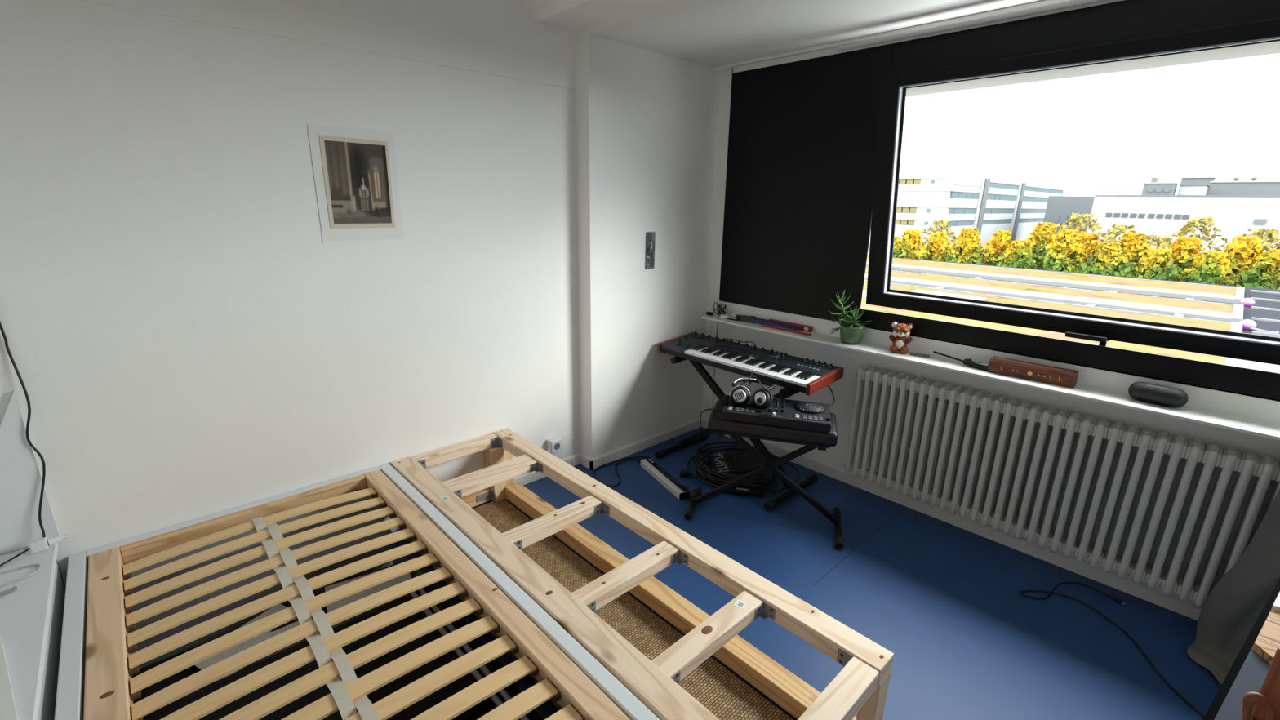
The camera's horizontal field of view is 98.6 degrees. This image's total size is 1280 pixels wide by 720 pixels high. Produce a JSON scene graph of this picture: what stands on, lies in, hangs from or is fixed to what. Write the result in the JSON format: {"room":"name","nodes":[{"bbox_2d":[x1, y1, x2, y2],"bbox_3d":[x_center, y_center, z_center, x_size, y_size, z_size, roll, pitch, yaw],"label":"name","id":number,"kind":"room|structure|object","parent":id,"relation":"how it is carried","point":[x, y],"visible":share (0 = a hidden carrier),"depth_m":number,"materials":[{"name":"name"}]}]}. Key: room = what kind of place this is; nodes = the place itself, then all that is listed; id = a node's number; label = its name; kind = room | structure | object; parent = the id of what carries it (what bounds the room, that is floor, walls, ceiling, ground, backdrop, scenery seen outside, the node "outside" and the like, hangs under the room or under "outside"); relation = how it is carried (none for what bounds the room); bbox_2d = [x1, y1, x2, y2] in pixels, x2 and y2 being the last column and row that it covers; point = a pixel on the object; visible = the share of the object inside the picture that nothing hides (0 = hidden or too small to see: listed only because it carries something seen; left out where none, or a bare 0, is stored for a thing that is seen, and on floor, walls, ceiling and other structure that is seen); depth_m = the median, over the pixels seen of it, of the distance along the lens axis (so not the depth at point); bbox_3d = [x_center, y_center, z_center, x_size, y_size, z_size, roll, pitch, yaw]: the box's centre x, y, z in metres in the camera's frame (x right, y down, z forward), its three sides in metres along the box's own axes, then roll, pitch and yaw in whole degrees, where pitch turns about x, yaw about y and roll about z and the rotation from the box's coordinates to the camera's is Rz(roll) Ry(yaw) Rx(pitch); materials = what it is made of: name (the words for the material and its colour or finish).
{"room":"bedroom","nodes":[
{"label":"bedroom","id":0,"kind":"room"},
{"bbox_2d":[0,0,580,587],"bbox_3d":[-1.454,-0.397,1.964,3.015,2.620,0.130,-14,22,-41],"label":"wall","id":1,"kind":"structure","parent":0,"point":[187,341],"depth_m":1.98,"materials":[{"name":"white paint"}]},
{"bbox_2d":[0,321,67,566],"bbox_3d":[-1.891,0.101,1.459,0.066,1.070,0.377,7,17,21],"label":"cable","id":2,"kind":"object","parent":1,"relation":"attached to","point":[43,544],"visible":1,"depth_m":1.68,"materials":[{"name":"black plastic"}]},
{"bbox_2d":[27,537,49,553],"bbox_3d":[-1.852,0.571,1.697,0.040,0.036,0.025,-14,22,-41],"label":"switch","id":3,"kind":"object","parent":2,"relation":"attached to","point":[37,545],"depth_m":1.69,"materials":[{"name":"white paint"}]},
{"bbox_2d":[306,123,404,241],"bbox_3d":[-1.095,-0.680,2.146,0.305,0.418,0.004,-14,22,-41],"label":"print","id":4,"kind":"object","parent":1,"relation":"attached to","point":[355,169],"visible":1,"depth_m":2.14,"materials":[{"name":"white paper"}]},
{"bbox_2d":[546,435,561,453],"bbox_3d":[-0.477,0.477,3.076,0.076,0.080,0.048,-14,22,-41],"label":"wall socket","id":5,"kind":"object","parent":1,"relation":"attached to","point":[553,445],"visible":0.99,"depth_m":3.06,"materials":[{"name":"white paint"}]},
{"bbox_2d":[575,29,719,457],"bbox_3d":[0.128,-0.765,3.333,1.272,2.620,0.226,-14,22,-41],"label":"wall","id":6,"kind":"structure","parent":0,"point":[646,120],"depth_m":3.10,"materials":[{"name":"white paint"}]},
{"bbox_2d":[514,417,702,485],"bbox_3d":[-1.012,0.761,2.586,3.867,0.066,0.121,-14,22,-41],"label":"baseboard","id":7,"kind":"structure","parent":6,"relation":"attached to","point":[625,451],"depth_m":3.32,"materials":[{"name":"white paint"}]},
{"bbox_2d":[644,231,655,270],"bbox_3d":[0.057,-0.624,3.143,0.084,0.214,0.001,-14,22,-41],"label":"photo strip","id":8,"kind":"object","parent":6,"relation":"attached to","point":[650,237],"visible":1,"depth_m":3.14,"materials":[{"name":"grey paper"}]},
{"bbox_2d":[712,0,1073,71],"bbox_3d":[1.701,-1.278,1.873,0.022,0.018,3.734,-14,22,-41],"label":"trim","id":9,"kind":"structure","parent":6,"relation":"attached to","point":[1044,2],"depth_m":2.42,"materials":[{"name":"white paint"}]},
{"bbox_2d":[517,0,1042,66],"bbox_3d":[0.385,-1.207,0.662,4.267,0.476,4.114,-14,22,-41],"label":"ceiling","id":10,"kind":"structure","parent":0,"point":[708,33],"depth_m":2.37,"materials":[{"name":"paint"}]},
{"bbox_2d":[1186,488,1279,685],"bbox_3d":[2.150,0.062,1.325,0.386,2.200,0.751,-14,22,-41],"label":"curtain","id":11,"kind":"object","parent":10,"relation":"hanging from","point":[1230,611],"visible":0.51,"depth_m":1.83,"materials":[{"name":"fabric"}]},
{"bbox_2d":[390,426,1220,719],"bbox_3d":[0.351,1.206,1.427,4.167,0.101,3.994,-14,22,-41],"label":"floor","id":12,"kind":"structure","parent":0,"point":[944,598],"depth_m":2.16,"materials":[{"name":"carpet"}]},
{"bbox_2d":[0,390,65,719],"bbox_3d":[-1.510,0.770,0.974,0.609,0.927,1.693,-14,22,-41],"label":"shelf","id":13,"kind":"object","parent":12,"relation":"on","point":[32,614],"visible":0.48,"depth_m":1.59,"materials":[{"name":"white paint"}]},
{"bbox_2d":[0,635,17,719],"bbox_3d":[-1.490,0.754,1.112,0.432,0.022,0.299,13,20,36],"label":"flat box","id":14,"kind":"object","parent":13,"relation":"on","point":[7,707],"visible":1,"depth_m":1.19,"materials":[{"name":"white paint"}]},
{"bbox_2d":[0,563,42,595],"bbox_3d":[-1.794,0.633,1.530,0.179,0.013,0.178,-14,22,-41],"label":"lead","id":15,"kind":"object","parent":13,"relation":"on","point":[12,588],"visible":1,"depth_m":1.58,"materials":[{"name":"plastic"}]},
{"bbox_2d":[127,507,392,678],"bbox_3d":[-1.374,0.833,2.045,0.820,0.215,0.255,-14,22,-41],"label":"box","id":16,"kind":"object","parent":12,"relation":"on","point":[158,637],"visible":0.2,"depth_m":1.92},
{"bbox_2d":[132,559,423,703],"bbox_3d":[-1.156,0.932,1.877,0.860,0.127,0.280,-14,22,-41],"label":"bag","id":17,"kind":"object","parent":12,"relation":"on","point":[164,683],"visible":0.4,"depth_m":1.70,"materials":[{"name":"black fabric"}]},
{"bbox_2d":[194,604,300,680],"bbox_3d":[-1.250,0.901,1.775,0.180,0.002,0.280,9,18,25],"label":"paper sheet","id":18,"kind":"object","parent":17,"relation":"on","point":[260,638],"visible":0.14,"depth_m":1.77,"materials":[{"name":"paper"}]},
{"bbox_2d":[324,569,411,613],"bbox_3d":[-0.987,0.835,2.012,0.280,0.002,0.180,-9,19,-31],"label":"paper sheet","id":19,"kind":"object","parent":17,"relation":"on","point":[366,593],"visible":0.36,"depth_m":2.01,"materials":[{"name":"paper"}]},
{"bbox_2d":[142,583,519,719],"bbox_3d":[-0.848,0.998,1.540,0.840,0.197,0.600,-14,22,-41],"label":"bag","id":20,"kind":"object","parent":12,"relation":"on","point":[433,699],"visible":0.27,"depth_m":1.58,"materials":[{"name":"black fabric"}]},
{"bbox_2d":[54,462,659,719],"bbox_3d":[-0.783,0.941,1.449,1.011,0.361,2.090,-14,22,-41],"label":"bed","id":21,"kind":"object","parent":12,"relation":"on","point":[96,665],"visible":1,"depth_m":1.54,"materials":[{"name":"beige wood"}]},
{"bbox_2d":[473,692,546,719],"bbox_3d":[-0.390,1.136,1.056,0.820,0.217,0.720,-14,22,-41],"label":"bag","id":22,"kind":"object","parent":12,"relation":"on","point":[535,714],"visible":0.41,"depth_m":1.46,"materials":[{"name":"black fabric"}]},
{"bbox_2d":[409,587,528,719],"bbox_3d":[-0.365,0.919,1.480,0.040,0.016,1.270,-14,22,-41],"label":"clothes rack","id":23,"kind":"object","parent":22,"relation":"on","point":[485,670],"visible":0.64,"depth_m":1.63,"materials":[{"name":"metal"}]},
{"bbox_2d":[472,498,793,719],"bbox_3d":[-0.226,0.955,2.061,0.421,0.012,1.875,-14,22,-41],"label":"sisal rug","id":24,"kind":"object","parent":12,"relation":"on","point":[722,693],"visible":0.36,"depth_m":1.99,"materials":[{"name":"wicker"}]},
{"bbox_2d":[593,455,689,488],"bbox_3d":[-0.030,0.647,3.048,0.371,0.058,0.548,-8,18,-28],"label":"cable","id":25,"kind":"object","parent":12,"relation":"on","point":[655,462],"visible":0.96,"depth_m":3.17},
{"bbox_2d":[391,428,893,719],"bbox_3d":[-0.224,0.789,2.017,0.589,0.356,1.998,-14,22,-41],"label":"frame","id":26,"kind":"object","parent":12,"relation":"on","point":[860,687],"visible":0.92,"depth_m":1.76,"materials":[{"name":"wood"}]},
{"bbox_2d":[737,601,743,607],"bbox_3d":[0.300,0.728,1.641,0.015,0.001,0.016,12,19,34],"label":"print","id":27,"kind":"object","parent":26,"relation":"on","point":[740,604],"depth_m":1.64},
{"bbox_2d":[639,457,689,499],"bbox_3d":[0.128,0.649,3.077,0.060,0.046,0.454,-8,18,-27],"label":"power strip","id":28,"kind":"object","parent":12,"relation":"on","point":[681,492],"visible":0.99,"depth_m":3.03,"materials":[{"name":"white plastic"}]},
{"bbox_2d":[680,470,719,498],"bbox_3d":[0.351,0.667,3.039,0.129,0.039,0.303,-10,20,-34],"label":"plug","id":29,"kind":"object","parent":12,"relation":"on","point":[684,473],"visible":0.7,"depth_m":3.10,"materials":[{"name":"black plastic"}]},
{"bbox_2d":[688,482,715,502],"bbox_3d":[0.368,0.690,2.937,0.272,0.054,0.108,-14,22,-41],"label":"plug adapter","id":30,"kind":"object","parent":12,"relation":"on","point":[694,493],"visible":0.5,"depth_m":2.86,"materials":[{"name":"black plastic"}]},
{"bbox_2d":[706,449,762,482],"bbox_3d":[0.543,0.604,3.161,0.283,0.096,0.240,0,16,-2],"label":"bag","id":31,"kind":"object","parent":12,"relation":"on","point":[743,462],"visible":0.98,"depth_m":3.13,"materials":[{"name":"black fabric"}]},
{"bbox_2d":[654,356,817,511],"bbox_3d":[0.548,0.338,3.132,0.467,0.625,0.826,-14,22,-41],"label":"keyboard stand","id":32,"kind":"object","parent":12,"relation":"on","point":[784,393],"visible":0.55,"depth_m":3.18,"materials":[{"name":"black metal"}]},
{"bbox_2d":[657,331,844,395],"bbox_3d":[0.572,-0.010,3.055,0.328,0.091,1.018,-14,22,-41],"label":"synthesizer","id":33,"kind":"object","parent":32,"relation":"on","point":[807,376],"visible":1,"depth_m":2.94,"materials":[{"name":"black plastic"}]},
{"bbox_2d":[714,338,755,354],"bbox_3d":[0.543,0.003,3.204,0.266,0.221,0.187,10,18,29],"label":"cable","id":34,"kind":"object","parent":33,"relation":"on","point":[748,353],"visible":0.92,"depth_m":3.18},
{"bbox_2d":[748,375,781,401],"bbox_3d":[0.584,0.107,2.755,0.138,0.128,0.310,-3,17,-14],"label":"lead","id":35,"kind":"object","parent":33,"relation":"hanging from","point":[749,383],"visible":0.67,"depth_m":2.63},
{"bbox_2d":[722,471,764,497],"bbox_3d":[0.556,0.672,2.973,0.220,0.075,0.112,4,16,11],"label":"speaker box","id":36,"kind":"object","parent":12,"relation":"on","point":[757,486],"visible":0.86,"depth_m":2.92,"materials":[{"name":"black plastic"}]},
{"bbox_2d":[687,441,799,493],"bbox_3d":[0.568,0.603,3.165,0.534,0.101,0.589,-14,22,-41],"label":"cable coil","id":37,"kind":"object","parent":12,"relation":"on","point":[700,472],"visible":0.62,"depth_m":3.07,"materials":[{"name":"rubber"}]},
{"bbox_2d":[684,400,844,550],"bbox_3d":[0.617,0.523,2.665,0.736,0.533,0.338,6,17,16],"label":"keyboard stand","id":38,"kind":"object","parent":12,"relation":"on","point":[812,440],"visible":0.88,"depth_m":2.57,"materials":[{"name":"black metal"}]},
{"bbox_2d":[696,408,717,479],"bbox_3d":[0.325,0.441,2.916,0.083,0.543,0.408,1,16,-1],"label":"lead","id":39,"kind":"object","parent":38,"relation":"hanging from","point":[713,408],"visible":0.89,"depth_m":2.73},
{"bbox_2d":[721,394,831,432],"bbox_3d":[0.644,0.236,2.598,0.480,0.058,0.268,6,17,16],"label":"controller","id":40,"kind":"object","parent":38,"relation":"on","point":[793,414],"visible":0.84,"depth_m":2.52,"materials":[{"name":"black plastic"}]},
{"bbox_2d":[721,370,777,415],"bbox_3d":[0.563,0.142,2.603,0.260,0.157,0.265,-14,22,-41],"label":"headphones","id":41,"kind":"object","parent":40,"relation":"on","point":[762,398],"visible":0.99,"depth_m":2.58,"materials":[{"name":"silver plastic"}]},
{"bbox_2d":[729,386,750,405],"bbox_3d":[0.474,0.171,2.612,0.094,0.093,0.067,5,17,12],"label":"ear cup","id":42,"kind":"object","parent":41,"relation":"on","point":[740,396],"depth_m":2.59,"materials":[{"name":"silver metal"}]},
{"bbox_2d":[752,389,773,408],"bbox_3d":[0.573,0.183,2.577,0.068,0.094,0.094,-14,22,-42],"label":"ear cup","id":43,"kind":"object","parent":41,"relation":"on","point":[762,398],"depth_m":2.55,"materials":[{"name":"silver metal"}]},
{"bbox_2d":[827,385,835,405],"bbox_3d":[0.898,0.175,2.702,0.100,0.083,0.248,13,20,36],"label":"lead","id":44,"kind":"object","parent":40,"relation":"attached to","point":[828,385],"visible":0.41,"depth_m":2.73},
{"bbox_2d":[1019,581,1204,717],"bbox_3d":[1.822,1.050,1.854,0.355,0.013,0.912,-3,17,-15],"label":"cable","id":45,"kind":"object","parent":12,"relation":"on","point":[1116,599],"visible":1,"depth_m":2.17,"materials":[{"name":"black plastic"}]},
{"bbox_2d":[1202,577,1279,719],"bbox_3d":[1.268,0.972,0.820,1.150,0.720,0.700,-10,19,-33],"label":"desk","id":46,"kind":"object","parent":12,"relation":"on","point":[1248,672],"visible":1,"depth_m":0.96,"materials":[{"name":"black laminate"}]},
{"bbox_2d":[1241,646,1279,719],"bbox_3d":[1.046,0.486,0.767,0.216,0.234,0.223,-8,18,-27],"label":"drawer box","id":47,"kind":"object","parent":46,"relation":"on","point":[1264,704],"visible":1,"depth_m":0.82,"materials":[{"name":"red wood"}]},
{"bbox_2d":[1252,611,1279,664],"bbox_3d":[1.254,0.530,1.020,0.230,0.015,0.157,6,17,16],"label":"board","id":48,"kind":"object","parent":46,"relation":"on","point":[1267,642],"visible":0.75,"depth_m":1.02,"materials":[{"name":"wood"}]},
{"bbox_2d":[1270,591,1279,613],"bbox_3d":[1.383,0.503,1.107,0.202,0.024,0.129,-10,19,-33],"label":"paper stack","id":49,"kind":"object","parent":46,"relation":"on","point":[1276,606],"visible":0.67,"depth_m":1.10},
{"bbox_2d":[701,0,1279,600],"bbox_3d":[1.806,-0.430,2.279,0.602,2.620,4.094,-14,22,-41],"label":"wall window","id":50,"kind":"structure","parent":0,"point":[843,389],"depth_m":2.32,"materials":[{"name":"white paint"}]},
{"bbox_2d":[706,302,727,315],"bbox_3d":[0.496,-0.317,3.454,0.078,0.081,0.144,-14,22,-41],"label":"cable","id":51,"kind":"object","parent":50,"relation":"on","point":[722,310],"visible":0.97,"depth_m":3.44,"materials":[{"name":"black plastic"}]},
{"bbox_2d":[719,314,728,319],"bbox_3d":[0.515,-0.268,3.393,0.062,0.020,0.028,15,21,39],"label":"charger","id":52,"kind":"object","parent":50,"relation":"on","point":[722,316],"visible":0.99,"depth_m":3.38,"materials":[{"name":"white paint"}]},
{"bbox_2d":[735,315,800,330],"bbox_3d":[0.742,-0.223,3.224,0.076,0.036,0.420,-14,22,-41],"label":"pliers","id":53,"kind":"object","parent":50,"relation":"on","point":[753,319],"visible":0.97,"depth_m":3.22,"materials":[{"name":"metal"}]},
{"bbox_2d":[762,324,811,336],"bbox_3d":[0.819,-0.170,3.085,0.018,0.014,0.313,-13,21,-40],"label":"folding rule","id":54,"kind":"object","parent":50,"relation":"on","point":[766,325],"visible":1,"depth_m":3.07,"materials":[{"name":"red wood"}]},
{"bbox_2d":[768,318,813,332],"bbox_3d":[0.859,-0.199,3.161,0.026,0.030,0.280,-14,22,-41],"label":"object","id":55,"kind":"object","parent":50,"relation":"on","point":[803,327],"visible":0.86,"depth_m":3.10,"materials":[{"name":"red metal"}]},
{"bbox_2d":[828,290,871,344],"bbox_3d":[1.071,-0.223,2.820,0.184,0.272,0.202,-14,22,-41],"label":"potted plant","id":56,"kind":"object","parent":50,"relation":"on","point":[852,332],"visible":1,"depth_m":2.80,"materials":[{"name":"green plant"}]},
{"bbox_2d":[888,321,913,353],"bbox_3d":[1.258,-0.107,2.659,0.102,0.146,0.076,9,18,26],"label":"plush toy","id":57,"kind":"object","parent":50,"relation":"on","point":[901,331],"visible":1,"depth_m":2.64,"materials":[{"name":"brown fabric"}]},
{"bbox_2d":[909,352,930,358],"bbox_3d":[1.336,-0.023,2.629,0.084,0.004,0.052,11,19,31],"label":"card","id":58,"kind":"object","parent":50,"relation":"on","point":[911,353],"visible":1,"depth_m":2.62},
{"bbox_2d":[702,417,1202,620],"bbox_3d":[1.724,0.833,2.501,0.012,0.068,3.774,-14,22,-41],"label":"baseboard","id":59,"kind":"structure","parent":50,"relation":"attached to","point":[1188,609],"depth_m":2.54,"materials":[{"name":"white paint"}]},
{"bbox_2d":[933,351,988,370],"bbox_3d":[1.459,0.008,2.472,0.028,0.036,0.291,-11,20,-35],"label":"gas lighter","id":60,"kind":"object","parent":50,"relation":"on","point":[967,362],"visible":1,"depth_m":2.44,"materials":[{"name":"black plastic"}]},
{"bbox_2d":[719,0,1279,400],"bbox_3d":[1.686,-0.641,2.147,0.214,1.324,3.424,-14,22,-41],"label":"window","id":61,"kind":"structure","parent":50,"relation":"attached to","point":[814,151],"depth_m":2.62,"materials":[{"name":"black paint"}]},
{"bbox_2d":[987,355,1079,388],"bbox_3d":[1.635,0.046,2.299,0.300,0.063,0.061,16,22,42],"label":"box","id":62,"kind":"object","parent":50,"relation":"on","point":[1064,377],"visible":1,"depth_m":2.27,"materials":[{"name":"brown wood"}]},
{"bbox_2d":[844,364,1279,608],"bbox_3d":[1.682,0.479,2.356,0.139,0.590,1.628,-14,22,-41],"label":"radiator","id":63,"kind":"object","parent":50,"relation":"attached to","point":[924,439],"visible":0.94,"depth_m":2.29,"materials":[{"name":"metal"}]},
{"bbox_2d":[1128,381,1188,407],"bbox_3d":[1.905,0.126,2.028,0.074,0.070,0.164,-12,21,-38],"label":"speaker","id":64,"kind":"object","parent":50,"relation":"on","point":[1161,395],"visible":1,"depth_m":2.01},
{"label":"outside","id":65,"kind":"structure","parent":0,"visible":0},
{"bbox_2d":[866,255,1279,364],"bbox_3d":[14.970,-0.475,14.530,29.200,0.540,120.000,-14,22,-41],"label":"ground","id":66,"kind":"structure","parent":65,"point":[1265,311],"depth_m":19.50,"materials":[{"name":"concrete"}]},
{"bbox_2d":[862,280,1242,333],"bbox_3d":[-0.185,-5.550,29.977,4.700,0.220,45.550,-14,22,-41],"label":"bed","id":67,"kind":"object","parent":66,"relation":"on","point":[1177,319],"visible":0.13,"depth_m":16.68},
{"bbox_2d":[910,289,986,300],"bbox_3d":[10.013,-2.067,18.213,1.400,0.140,2.200,-14,22,-41],"label":"roof hatch","id":68,"kind":"object","parent":67,"relation":"on","point":[914,291],"visible":0.28,"depth_m":18.30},
{"bbox_2d":[864,267,1244,322],"bbox_3d":[3.207,-6.379,33.047,4.500,0.220,45.550,-14,22,-41],"label":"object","id":69,"kind":"object","parent":66,"relation":"on","point":[1221,312],"visible":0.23,"depth_m":19.31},
{"bbox_2d":[866,255,1244,304],"bbox_3d":[7.149,-7.343,36.617,4.710,0.220,45.550,-14,22,-41],"label":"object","id":70,"kind":"object","parent":66,"relation":"on","point":[1233,295],"visible":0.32,"depth_m":23.55,"materials":[{"name":"beige"}]},
{"bbox_2d":[860,295,1279,373],"bbox_3d":[-4.812,-3.889,23.959,10.410,0.220,48.330,-14,22,-41],"label":"bed","id":71,"kind":"object","parent":66,"relation":"on","point":[1168,352],"visible":0.02,"depth_m":12.76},
{"bbox_2d":[1240,297,1254,306],"bbox_3d":[20.666,-1.958,18.741,0.340,0.300,0.340,-14,22,-41],"label":"roof vent","id":72,"kind":"object","parent":66,"relation":"on","point":[1247,302],"visible":0.96,"depth_m":18.65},
{"bbox_2d":[1239,319,1279,333],"bbox_3d":[16.610,-0.879,14.767,0.337,0.300,0.913,-1,16,-6],"label":"roof vent","id":73,"kind":"object","parent":66,"relation":"on","point":[1247,324],"visible":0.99,"depth_m":14.90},
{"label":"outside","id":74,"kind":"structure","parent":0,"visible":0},
{"bbox_3d":[86.072,-15.290,94.019,184.800,1.000,300.000,-14,22,-41],"label":"street","id":75,"kind":"object","parent":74,"visible":0},
{"bbox_2d":[893,235,902,257],"bbox_3d":[17.104,-4.893,38.650,2.102,7.488,2.680,-14,22,-41],"label":"tree","id":76,"kind":"object","parent":75,"relation":"on","point":[897,241],"visible":0.05,"depth_m":37.50,"materials":[{"name":"yellow plant"}]},
{"bbox_2d":[893,229,927,259],"bbox_3d":[17.197,-4.357,35.764,2.100,8.066,2.404,-14,22,-41],"label":"tree","id":77,"kind":"object","parent":75,"relation":"on","point":[911,238],"visible":0.42,"depth_m":34.70,"materials":[{"name":"yellow plant"}]},
{"bbox_2d":[915,220,958,260],"bbox_3d":[23.773,-7.163,45.201,3.338,8.430,3.708,-14,22,-41],"label":"tree","id":78,"kind":"object","parent":75,"relation":"on","point":[942,224],"visible":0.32,"depth_m":44.00,"materials":[{"name":"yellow plant"}]},
{"bbox_2d":[922,231,953,262],"bbox_3d":[19.358,-4.515,36.663,2.361,7.943,1.944,10,18,27],"label":"tree","id":79,"kind":"object","parent":75,"relation":"on","point":[937,246],"visible":0.38,"depth_m":35.44,"materials":[{"name":"yellow plant"}]},
{"bbox_2d":[945,226,985,264],"bbox_3d":[19.539,-3.844,33.624,1.998,8.350,2.529,-14,22,-41],"label":"tree","id":80,"kind":"object","parent":75,"relation":"on","point":[967,239],"visible":0.41,"depth_m":32.42,"materials":[{"name":"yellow plant"}]},
{"bbox_2d":[867,175,1063,262],"bbox_3d":[46.360,-22.387,91.109,56.050,12.900,27.110,-14,22,-41],"label":"office building","id":81,"kind":"structure","parent":75,"relation":"on","point":[986,205],"depth_m":67.38,"materials":[{"name":"concrete"}]},
{"bbox_2d":[979,230,1013,266],"bbox_3d":[21.811,-3.877,34.146,2.057,8.200,2.367,-7,18,-25],"label":"tree","id":82,"kind":"object","parent":75,"relation":"on","point":[1001,240],"visible":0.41,"depth_m":33.11,"materials":[{"name":"yellow plant"}]},
{"bbox_2d":[995,239,1037,269],"bbox_3d":[21.299,-3.014,31.873,2.173,7.791,2.492,-5,17,-21],"label":"tree","id":83,"kind":"object","parent":75,"relation":"on","point":[1022,252],"visible":0.35,"depth_m":30.66,"materials":[{"name":"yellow plant"}]},
{"bbox_2d":[1016,222,1059,269],"bbox_3d":[22.972,-3.648,32.487,2.040,8.723,2.518,-14,22,-41],"label":"tree","id":84,"kind":"object","parent":75,"relation":"on","point":[1043,233],"visible":0.31,"depth_m":31.29,"materials":[{"name":"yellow plant"}]},
{"bbox_2d":[1040,228,1087,272],"bbox_3d":[22.584,-2.844,30.163,2.147,8.458,2.489,-14,22,-41],"label":"tree","id":85,"kind":"object","parent":75,"relation":"on","point":[1068,241],"visible":0.42,"depth_m":29.12,"materials":[{"name":"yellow plant"}]},
{"bbox_2d":[1034,195,1094,268],"bbox_3d":[60.492,-17.024,76.870,12.150,11.000,5.400,-14,22,-41],"label":"building","id":86,"kind":"structure","parent":75,"relation":"on","point":[1059,209],"depth_m":72.28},
{"bbox_2d":[1062,231,1099,272],"bbox_3d":[24.519,-3.005,31.113,2.106,8.305,2.444,-14,22,-41],"label":"tree","id":87,"kind":"object","parent":75,"relation":"on","point":[1090,240],"visible":0.24,"depth_m":29.97,"materials":[{"name":"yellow plant"}]},
{"bbox_2d":[1055,212,1113,251],"bbox_3d":[26.938,-4.654,35.248,3.220,9.253,4.023,-14,22,-41],"label":"tree","id":88,"kind":"object","parent":75,"relation":"on","point":[1071,221],"visible":0.3,"depth_m":33.81,"materials":[{"name":"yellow plant"}]},
{"bbox_2d":[1075,241,1132,276],"bbox_3d":[23.999,-2.246,29.129,2.112,7.934,2.526,-14,22,-41],"label":"tree","id":89,"kind":"object","parent":75,"relation":"on","point":[1100,262],"visible":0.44,"depth_m":27.94,"materials":[{"name":"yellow plant"}]},
{"bbox_2d":[1096,223,1136,266],"bbox_3d":[31.619,-4.782,37.153,3.302,8.600,3.734,-14,22,-41],"label":"tree","id":90,"kind":"object","parent":75,"relation":"on","point":[1122,228],"visible":0.14,"depth_m":36.02,"materials":[{"name":"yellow plant"}]},
{"bbox_2d":[1117,231,1151,275],"bbox_3d":[25.828,-2.695,29.966,2.086,8.392,2.496,-14,22,-41],"label":"tree","id":91,"kind":"object","parent":75,"relation":"on","point":[1135,244],"visible":0.16,"depth_m":28.61,"materials":[{"name":"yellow plant"}]},
{"bbox_2d":[1124,234,1178,260],"bbox_3d":[29.901,-3.302,32.773,3.387,8.136,3.779,-14,22,-41],"label":"tree","id":92,"kind":"object","parent":75,"relation":"on","point":[1166,243],"visible":0.09,"depth_m":31.58,"materials":[{"name":"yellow plant"}]},
{"bbox_2d":[1124,247,1178,280],"bbox_3d":[25.033,-1.772,27.886,2.194,7.749,2.509,-14,22,-41],"label":"tree","id":93,"kind":"object","parent":75,"relation":"on","point":[1157,262],"visible":0.33,"depth_m":26.69,"materials":[{"name":"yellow plant"}]},
{"bbox_2d":[1151,235,1202,280],"bbox_3d":[27.295,-2.203,28.567,2.049,8.276,2.284,0,16,-4],"label":"tree","id":94,"kind":"object","parent":75,"relation":"on","point":[1186,250],"visible":0.28,"depth_m":27.23,"materials":[{"name":"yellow plant"}]},
{"bbox_2d":[1086,195,1279,253],"bbox_3d":[62.622,-9.957,52.992,25.300,10.780,28.550,-14,22,-41],"label":"white hall","id":95,"kind":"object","parent":75,"relation":"on","point":[1161,215],"visible":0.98,"depth_m":48.81,"materials":[{"name":"concrete"}]},
{"bbox_2d":[1141,177,1179,195],"bbox_3d":[50.735,-16.888,53.727,3.200,1.720,2.400,-14,22,-41],"label":"rooftop unit","id":96,"kind":"object","parent":95,"relation":"on","point":[1153,188],"visible":0.98,"depth_m":52.81,"materials":[{"name":"metal"}]},
{"bbox_2d":[1177,184,1209,195],"bbox_3d":[53.761,-16.440,53.533,3.200,1.070,2.000,-14,22,-41],"label":"rooftop unit","id":97,"kind":"object","parent":95,"relation":"on","point":[1184,189],"visible":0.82,"depth_m":52.52,"materials":[{"name":"metal"}]},
{"bbox_2d":[1177,177,1216,195],"bbox_3d":[59.400,-18.411,58.887,3.200,2.070,2.600,-14,22,-41],"label":"rooftop unit","id":98,"kind":"object","parent":95,"relation":"on","point":[1184,180],"visible":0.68,"depth_m":57.69,"materials":[{"name":"metal"}]},
{"bbox_2d":[1208,181,1279,195],"bbox_3d":[63.327,-16.282,52.853,8.200,1.470,12.300,-14,22,-41],"label":"rooftop penthouse","id":99,"kind":"object","parent":95,"relation":"on","point":[1217,188],"visible":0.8,"depth_m":52.74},
{"bbox_2d":[1160,216,1227,254],"bbox_3d":[34.194,-4.316,34.680,3.307,9.168,3.891,-14,22,-41],"label":"tree","id":100,"kind":"object","parent":75,"relation":"on","point":[1188,227],"visible":0.31,"depth_m":33.41,"materials":[{"name":"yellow plant"}]},
{"bbox_2d":[1177,249,1239,285],"bbox_3d":[26.392,-1.321,26.402,2.155,7.755,2.550,-14,22,-41],"label":"tree","id":101,"kind":"object","parent":75,"relation":"on","point":[1211,267],"visible":0.3,"depth_m":25.30,"materials":[{"name":"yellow plant"}]},
{"bbox_2d":[1219,235,1264,285],"bbox_3d":[28.613,-1.793,26.975,2.100,8.417,2.366,-14,22,-41],"label":"tree","id":102,"kind":"object","parent":75,"relation":"on","point":[1246,250],"visible":0.2,"depth_m":25.88,"materials":[{"name":"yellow plant"}]},
{"bbox_2d":[1215,227,1279,282],"bbox_3d":[32.526,-2.771,30.104,3.122,8.688,4.091,-14,22,-41],"label":"tree","id":103,"kind":"object","parent":75,"relation":"on","point":[1272,234],"visible":0.23,"depth_m":28.64,"materials":[{"name":"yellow plant"}]},
{"bbox_2d":[1235,248,1279,289],"bbox_3d":[27.920,-1.013,25.074,2.218,7.954,2.478,-14,22,-41],"label":"tree","id":104,"kind":"object","parent":75,"relation":"on","point":[1270,264],"visible":0.25,"depth_m":24.11,"materials":[{"name":"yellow plant"}]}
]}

